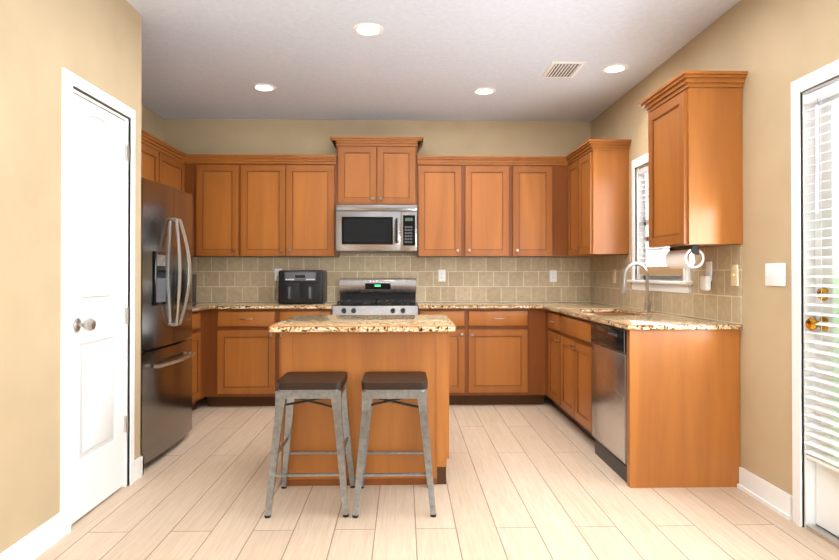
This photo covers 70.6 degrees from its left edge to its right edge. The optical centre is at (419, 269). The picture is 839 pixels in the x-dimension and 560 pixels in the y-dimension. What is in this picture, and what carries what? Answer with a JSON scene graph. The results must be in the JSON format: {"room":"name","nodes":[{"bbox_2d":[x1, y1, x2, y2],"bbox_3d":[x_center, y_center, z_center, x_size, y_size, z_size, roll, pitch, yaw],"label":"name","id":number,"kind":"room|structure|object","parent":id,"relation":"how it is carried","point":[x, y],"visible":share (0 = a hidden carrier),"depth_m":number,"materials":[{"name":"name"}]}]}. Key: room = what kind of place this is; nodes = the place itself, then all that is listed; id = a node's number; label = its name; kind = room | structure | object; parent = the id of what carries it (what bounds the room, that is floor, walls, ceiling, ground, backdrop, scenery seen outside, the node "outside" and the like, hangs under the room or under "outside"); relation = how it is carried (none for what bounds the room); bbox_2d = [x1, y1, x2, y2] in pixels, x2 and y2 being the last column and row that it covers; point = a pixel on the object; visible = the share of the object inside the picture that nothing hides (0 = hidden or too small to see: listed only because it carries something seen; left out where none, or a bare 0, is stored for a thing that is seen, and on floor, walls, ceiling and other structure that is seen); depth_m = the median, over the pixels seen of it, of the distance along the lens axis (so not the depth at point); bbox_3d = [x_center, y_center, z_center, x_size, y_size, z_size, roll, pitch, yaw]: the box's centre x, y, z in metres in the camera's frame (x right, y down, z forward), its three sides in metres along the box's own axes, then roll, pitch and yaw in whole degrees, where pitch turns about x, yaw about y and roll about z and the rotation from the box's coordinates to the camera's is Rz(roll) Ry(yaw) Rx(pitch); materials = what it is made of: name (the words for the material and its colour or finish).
{"room":"kitchen","nodes":[
{"label":"kitchen","id":0,"kind":"room"},
{"bbox_2d":[0,0,141,552],"bbox_3d":[-1.620,-0.169,0.088,0.110,2.740,6.880,0,0,-2],"label":"wall","id":1,"kind":"structure","parent":0,"point":[95,43],"depth_m":2.53,"materials":[{"name":"paint"}]},
{"bbox_2d":[0,512,62,559],"bbox_3d":[-1.547,1.140,-0.332,0.014,0.115,6.055,0,0,-2],"label":"baseboard","id":2,"kind":"structure","parent":1,"relation":"attached to","point":[39,540],"depth_m":2.51,"materials":[{"name":"white paint"}]},
{"bbox_2d":[60,68,134,536],"bbox_3d":[-1.690,0.150,3.060,0.127,2.142,0.720,0,0,-2],"label":"door frame","id":3,"kind":"structure","parent":1,"relation":"attached to","point":[70,80],"depth_m":2.76,"materials":[{"name":"white paint"}]},
{"bbox_2d":[71,93,128,523],"bbox_3d":[-1.634,0.186,3.068,0.127,2.047,0.570,0,0,-2],"label":"pantry door","id":4,"kind":"structure","parent":1,"relation":"in","point":[100,319],"depth_m":3.05,"materials":[{"name":"white wood"}]},
{"bbox_2d":[141,104,163,140],"bbox_3d":[-2.569,-0.138,4.639,0.120,2.740,2.490,0,0,-2],"label":"wall","id":5,"kind":"structure","parent":0,"point":[152,122],"depth_m":5.63,"materials":[{"name":"paint"}]},
{"bbox_2d":[141,134,184,191],"bbox_3d":[-2.354,-0.590,4.983,0.323,0.919,1.160,0,0,-2],"label":"upper cabinet","id":6,"kind":"object","parent":5,"relation":"attached to","point":[160,164],"depth_m":5.04,"materials":[{"name":"brown wood"}]},
{"bbox_2d":[164,119,590,302],"bbox_3d":[-0.405,-0.129,6.003,4.520,2.740,0.120,0,0,-2],"label":"wall","id":7,"kind":"structure","parent":0,"point":[312,137],"depth_m":5.95,"materials":[{"name":"paint"}]},
{"bbox_2d":[185,154,248,256],"bbox_3d":[-1.932,-0.585,5.712,0.600,0.919,0.383,0,0,-2],"label":"upper cabinet","id":8,"kind":"object","parent":7,"relation":"attached to","point":[218,184],"depth_m":5.59,"materials":[{"name":"brown wood"}]},
{"bbox_2d":[249,158,339,256],"bbox_3d":[-1.282,-0.585,5.759,0.973,0.919,0.323,0,0,-2],"label":"upper cabinet","id":9,"kind":"object","parent":7,"relation":"attached to","point":[293,201],"depth_m":5.60,"materials":[{"name":"brown wood"}]},
{"bbox_2d":[333,138,384,204],"bbox_3d":[-0.572,-0.914,5.781,0.445,0.610,0.323,0,0,-2],"label":"upper cabinet","id":10,"kind":"object","parent":7,"relation":"attached to","point":[360,161],"depth_m":5.62,"materials":[{"name":"brown wood"}]},
{"bbox_2d":[336,204,416,251],"bbox_3d":[-0.407,-0.390,5.721,0.760,0.434,0.439,0,0,-2],"label":"microwave","id":11,"kind":"object","parent":10,"relation":"attached to","point":[376,228],"visible":1,"depth_m":5.54,"materials":[{"name":"grey metal"}]},
{"bbox_2d":[192,254,587,301],"bbox_3d":[-0.403,0.083,5.936,4.278,0.484,0.008,0,0,-2],"label":"tile backsplash","id":12,"kind":"structure","parent":7,"relation":"attached to","point":[468,279],"depth_m":5.94,"materials":[{"name":"beige tile"}]},
{"bbox_2d":[275,269,281,280],"bbox_3d":[-1.408,0.051,5.901,0.072,0.118,0.008,0,0,-2],"label":"electrical outlet plate","id":13,"kind":"object","parent":12,"relation":"attached to","point":[276,270],"depth_m":5.90,"materials":[{"name":"white paint"}]},
{"bbox_2d":[438,270,445,280],"bbox_3d":[0.225,0.061,5.945,0.072,0.118,0.008,0,0,-2],"label":"electrical outlet plate","id":14,"kind":"object","parent":12,"relation":"attached to","point":[441,273],"depth_m":5.94,"materials":[{"name":"white paint"}]},
{"bbox_2d":[550,270,556,281],"bbox_3d":[1.348,0.066,5.976,0.072,0.118,0.008,0,0,-2],"label":"electrical outlet plate","id":15,"kind":"object","parent":12,"relation":"attached to","point":[553,276],"depth_m":5.97,"materials":[{"name":"white paint"}]},
{"bbox_2d":[385,138,420,205],"bbox_3d":[-0.246,-0.914,5.789,0.447,0.610,0.323,0,0,-2],"label":"upper cabinet","id":16,"kind":"object","parent":7,"relation":"attached to","point":[402,160],"depth_m":5.64,"materials":[{"name":"brown wood"}]},
{"bbox_2d":[417,158,508,256],"bbox_3d":[0.424,-0.585,5.805,0.892,0.919,0.323,0,0,-2],"label":"upper cabinet","id":17,"kind":"object","parent":7,"relation":"attached to","point":[463,211],"depth_m":5.65,"materials":[{"name":"brown wood"}]},
{"bbox_2d":[509,158,568,256],"bbox_3d":[1.154,-0.585,5.795,0.566,0.919,0.383,0,0,-2],"label":"upper cabinet","id":18,"kind":"object","parent":7,"relation":"attached to","point":[538,187],"depth_m":5.67,"materials":[{"name":"brown wood"}]},
{"bbox_2d":[126,0,739,121],"bbox_3d":[-0.278,-1.561,1.324,4.520,0.060,9.500,0,0,-2],"label":"ceiling","id":19,"kind":"structure","parent":0,"point":[428,60],"depth_m":4.17,"materials":[{"name":"paint"}]},
{"bbox_2d":[252,84,275,91],"bbox_3d":[-1.284,-1.502,4.901,0.196,0.008,0.196,0,0,-2],"label":"recessed light","id":20,"kind":"object","parent":19,"relation":"in","point":[264,87],"visible":1,"depth_m":4.89,"materials":[{"name":"white"}]},
{"bbox_2d":[353,23,383,35],"bbox_3d":[-0.323,-1.510,3.737,0.196,0.008,0.196,0,0,-2],"label":"recessed light","id":21,"kind":"object","parent":19,"relation":"in","point":[367,29],"visible":1,"depth_m":3.73,"materials":[{"name":"white"}]},
{"bbox_2d":[473,87,495,94],"bbox_3d":[0.545,-1.502,4.995,0.196,0.008,0.196,0,0,-2],"label":"recessed light","id":22,"kind":"object","parent":19,"relation":"in","point":[483,91],"visible":1,"depth_m":4.99,"materials":[{"name":"white"}]},
{"bbox_2d":[541,61,585,77],"bbox_3d":[1.081,-1.503,4.470,0.250,0.012,0.340,0,0,-2],"label":"ceiling vent","id":23,"kind":"object","parent":19,"relation":"in","point":[556,69],"visible":1,"depth_m":4.44,"materials":[{"name":"white metal"}]},
{"bbox_2d":[601,64,628,72],"bbox_3d":[1.464,-1.505,4.444,0.196,0.008,0.196,0,0,-2],"label":"recessed light","id":24,"kind":"object","parent":19,"relation":"in","point":[614,68],"visible":0.98,"depth_m":4.44,"materials":[{"name":"white"}]},
{"bbox_2d":[34,395,838,559],"bbox_3d":[-0.278,1.239,1.305,4.520,0.060,9.500,0,0,-2],"label":"floor","id":25,"kind":"structure","parent":0,"point":[544,481],"depth_m":2.99,"materials":[{"name":"beige wood"}]},
{"bbox_2d":[140,177,194,463],"bbox_3d":[-2.012,0.332,3.963,0.897,1.790,0.845,0,0,-2],"label":"refrigerator","id":26,"kind":"object","parent":25,"relation":"on","point":[167,353],"visible":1,"depth_m":3.84,"materials":[{"name":"grey metal"}]},
{"bbox_2d":[190,306,205,410],"bbox_3d":[-2.197,0.791,4.838,0.626,0.886,0.880,0,0,-2],"label":"base cabinet","id":27,"kind":"object","parent":25,"relation":"on","point":[198,337],"depth_m":5.09,"materials":[{"name":"brown wood"}]},
{"bbox_2d":[192,274,196,306],"bbox_3d":[-2.064,0.171,5.045,0.230,0.295,0.300,0,0,-2],"label":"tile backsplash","id":28,"kind":"structure","parent":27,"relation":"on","point":[194,290],"depth_m":5.13,"materials":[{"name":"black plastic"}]},
{"bbox_2d":[195,302,221,305],"bbox_3d":[-2.228,0.796,5.582,0.608,0.886,0.608,0,0,-2],"label":"base cabinet","id":29,"kind":"object","parent":25,"relation":"on","point":[198,303],"depth_m":5.65,"materials":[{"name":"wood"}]},
{"bbox_2d":[206,302,297,405],"bbox_3d":[-1.565,0.796,5.588,0.718,0.886,0.627,0,0,-2],"label":"base cabinet","id":30,"kind":"object","parent":25,"relation":"on","point":[244,360],"depth_m":5.28,"materials":[{"name":"brown wood"}]},
{"bbox_2d":[275,270,326,303],"bbox_3d":[-1.157,0.165,5.641,0.513,0.315,0.421,0,0,-2],"label":"air fryer","id":31,"kind":"object","parent":30,"relation":"on","point":[302,286],"visible":1,"depth_m":5.46,"materials":[{"name":"black plastic"}]},
{"bbox_2d":[264,372,354,517],"bbox_3d":[-0.561,0.894,3.126,0.414,0.655,0.432,0,0,-2],"label":"stool","id":32,"kind":"object","parent":25,"relation":"on","point":[311,387],"visible":0.96,"depth_m":2.97,"materials":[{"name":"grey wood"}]},
{"bbox_2d":[286,302,336,318],"bbox_3d":[-1.071,0.796,5.601,0.562,0.886,0.627,0,0,-2],"label":"base cabinet","id":33,"kind":"object","parent":25,"relation":"on","point":[326,308],"depth_m":5.29,"materials":[{"name":"brown wood"}]},
{"bbox_2d":[269,315,455,485],"bbox_3d":[-0.322,0.768,3.663,1.025,0.915,0.850,0,0,-2],"label":"kitchen island","id":34,"kind":"object","parent":25,"relation":"on","point":[355,347],"visible":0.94,"depth_m":3.37,"materials":[{"name":"brown wood"}]},
{"bbox_2d":[332,278,417,314],"bbox_3d":[-0.403,0.661,5.577,0.764,1.155,0.693,0,0,-2],"label":"range","id":35,"kind":"object","parent":25,"relation":"on","point":[377,296],"visible":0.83,"depth_m":5.82,"materials":[{"name":"silver metal"}]},
{"bbox_2d":[352,371,435,517],"bbox_3d":[-0.129,0.894,3.127,0.414,0.655,0.432,0,0,-2],"label":"stool","id":36,"kind":"object","parent":25,"relation":"on","point":[386,387],"visible":1,"depth_m":2.96,"materials":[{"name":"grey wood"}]},
{"bbox_2d":[417,302,477,404],"bbox_3d":[0.235,0.796,5.637,0.507,0.886,0.627,0,0,-2],"label":"base cabinet","id":37,"kind":"object","parent":25,"relation":"on","point":[463,343],"depth_m":5.33,"materials":[{"name":"brown wood"}]},
{"bbox_2d":[470,302,541,404],"bbox_3d":[0.739,0.796,5.650,0.793,0.886,0.627,0,0,-2],"label":"base cabinet","id":38,"kind":"object","parent":25,"relation":"on","point":[509,333],"depth_m":5.35,"materials":[{"name":"brown wood"}]},
{"bbox_2d":[534,302,597,305],"bbox_3d":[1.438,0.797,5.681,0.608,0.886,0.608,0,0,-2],"label":"countertop","id":39,"kind":"structure","parent":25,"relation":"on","point":[535,303],"depth_m":5.46,"materials":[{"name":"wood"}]},
{"bbox_2d":[542,306,621,403],"bbox_3d":[1.444,0.792,5.055,0.626,0.886,0.643,0,0,-2],"label":"base cabinet","id":40,"kind":"object","parent":25,"relation":"on","point":[547,311],"depth_m":5.15,"materials":[{"name":"brown wood"}]},
{"bbox_2d":[591,322,626,482],"bbox_3d":[1.451,0.785,3.676,0.596,0.881,0.601,0,0,-2],"label":"dishwasher","id":41,"kind":"object","parent":25,"relation":"on","point":[609,389],"visible":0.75,"depth_m":3.61,"materials":[{"name":"grey metal"}]},
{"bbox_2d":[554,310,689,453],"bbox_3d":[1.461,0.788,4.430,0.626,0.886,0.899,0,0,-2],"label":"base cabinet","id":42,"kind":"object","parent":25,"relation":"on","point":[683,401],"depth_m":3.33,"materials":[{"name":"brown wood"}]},
{"bbox_2d":[620,262,652,311],"bbox_3d":[1.605,0.129,4.376,0.229,0.372,0.097,0,0,-2],"label":"faucet","id":43,"kind":"object","parent":42,"relation":"on","point":[647,304],"visible":1,"depth_m":4.38,"materials":[{"name":"silver metal"}]},
{"bbox_2d":[591,0,838,494],"bbox_3d":[1.921,-0.160,1.374,0.120,2.740,9.260,0,0,-2],"label":"wall","id":44,"kind":"structure","parent":0,"point":[774,48],"depth_m":3.12,"materials":[{"name":"paint"}]},
{"bbox_2d":[569,142,630,256],"bbox_3d":[1.591,-0.588,5.325,0.323,0.919,0.690,0,0,-2],"label":"upper cabinet","id":45,"kind":"object","parent":44,"relation":"attached to","point":[574,203],"depth_m":4.98,"materials":[{"name":"brown wood"}]},
{"bbox_2d":[627,153,692,292],"bbox_3d":[1.816,-0.371,4.404,0.163,1.063,1.030,0,0,-2],"label":"window","id":46,"kind":"structure","parent":44,"relation":"in","point":[663,277],"depth_m":4.76,"materials":[{"name":"white paint"}]},
{"bbox_2d":[588,245,741,323],"bbox_3d":[1.767,0.093,4.654,0.008,0.447,2.670,0,0,-2],"label":"tile backsplash","id":47,"kind":"structure","parent":44,"relation":"attached to","point":[723,303],"depth_m":3.89,"materials":[{"name":"beige tile"}]},
{"bbox_2d":[613,269,615,282],"bbox_3d":[1.742,0.058,5.299,0.008,0.118,0.072,0,0,-2],"label":"electrical outlet plate","id":48,"kind":"object","parent":47,"relation":"attached to","point":[614,270],"depth_m":5.29,"materials":[{"name":"white paint"}]},
{"bbox_2d":[706,262,711,280],"bbox_3d":[1.786,0.010,3.660,0.008,0.118,0.072,0,0,-2],"label":"electrical outlet plate","id":49,"kind":"object","parent":47,"relation":"attached to","point":[708,264],"depth_m":3.65,"materials":[{"name":"white paint"}]},
{"bbox_2d":[700,276,710,290],"bbox_3d":[1.765,0.084,3.659,0.034,0.093,0.084,0,0,-2],"label":"plug-in air freshener","id":50,"kind":"object","parent":49,"relation":"attached to","point":[705,283],"visible":1,"depth_m":3.63,"materials":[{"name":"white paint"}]},
{"bbox_2d":[731,265,738,285],"bbox_3d":[1.791,0.033,3.375,0.014,0.118,0.072,0,0,-2],"label":"electrical outlet plate","id":51,"kind":"object","parent":47,"relation":"attached to","point":[734,268],"depth_m":3.37,"materials":[{"name":"white paint"}]},
{"bbox_2d":[645,74,744,247],"bbox_3d":[1.638,-0.600,3.571,0.323,0.919,0.520,0,0,-2],"label":"upper cabinet","id":52,"kind":"object","parent":44,"relation":"attached to","point":[695,170],"depth_m":3.31,"materials":[{"name":"brown wood"}]},
{"bbox_2d":[665,245,703,268],"bbox_3d":[1.606,-0.073,3.600,0.116,0.132,0.296,0,0,-2],"label":"paper towel holder","id":53,"kind":"object","parent":52,"relation":"attached to","point":[692,256],"visible":1,"depth_m":3.50,"materials":[{"name":"white paper"}]},
{"bbox_2d":[737,467,792,519],"bbox_3d":[1.801,1.164,3.107,0.026,0.115,0.440,0,0,-2],"label":"baseboard","id":54,"kind":"structure","parent":44,"relation":"attached to","point":[776,499],"depth_m":3.07,"materials":[{"name":"white paint"}]},
{"bbox_2d":[765,263,785,285],"bbox_3d":[1.808,0.026,3.018,0.016,0.116,0.162,0,0,-2],"label":"light switch","id":55,"kind":"object","parent":44,"relation":"attached to","point":[775,274],"visible":1,"depth_m":3.01,"materials":[{"name":"white paint"}]},
{"bbox_2d":[791,59,838,548],"bbox_3d":[1.883,0.151,2.381,0.138,2.130,1.000,0,0,-2],"label":"door frame","id":56,"kind":"structure","parent":44,"relation":"attached to","point":[804,488],"depth_m":2.81,"materials":[{"name":"white paint"}]},
{"bbox_2d":[805,93,838,536],"bbox_3d":[1.862,0.182,2.381,0.123,2.024,0.834,0,0,-2],"label":"patio door","id":57,"kind":"structure","parent":44,"relation":"in","point":[827,499],"depth_m":2.72,"materials":[{"name":"white paint"}]},
{"bbox_2d":[802,81,838,472],"bbox_3d":[1.833,0.032,2.382,0.054,1.700,0.807,0,0,-2],"label":"door blind","id":58,"kind":"object","parent":57,"relation":"attached to","point":[825,460],"visible":0.92,"depth_m":2.68,"materials":[{"name":"white plastic"}]},
{"bbox_2d":[837,101,838,328],"bbox_3d":[1.901,0.061,2.382,0.006,1.650,0.584,0,0,-2],"label":"glass window","id":59,"kind":"structure","parent":57,"relation":"attached to","point":[838,198],"depth_m":2.67,"materials":[{"name":"glass"}]}
]}

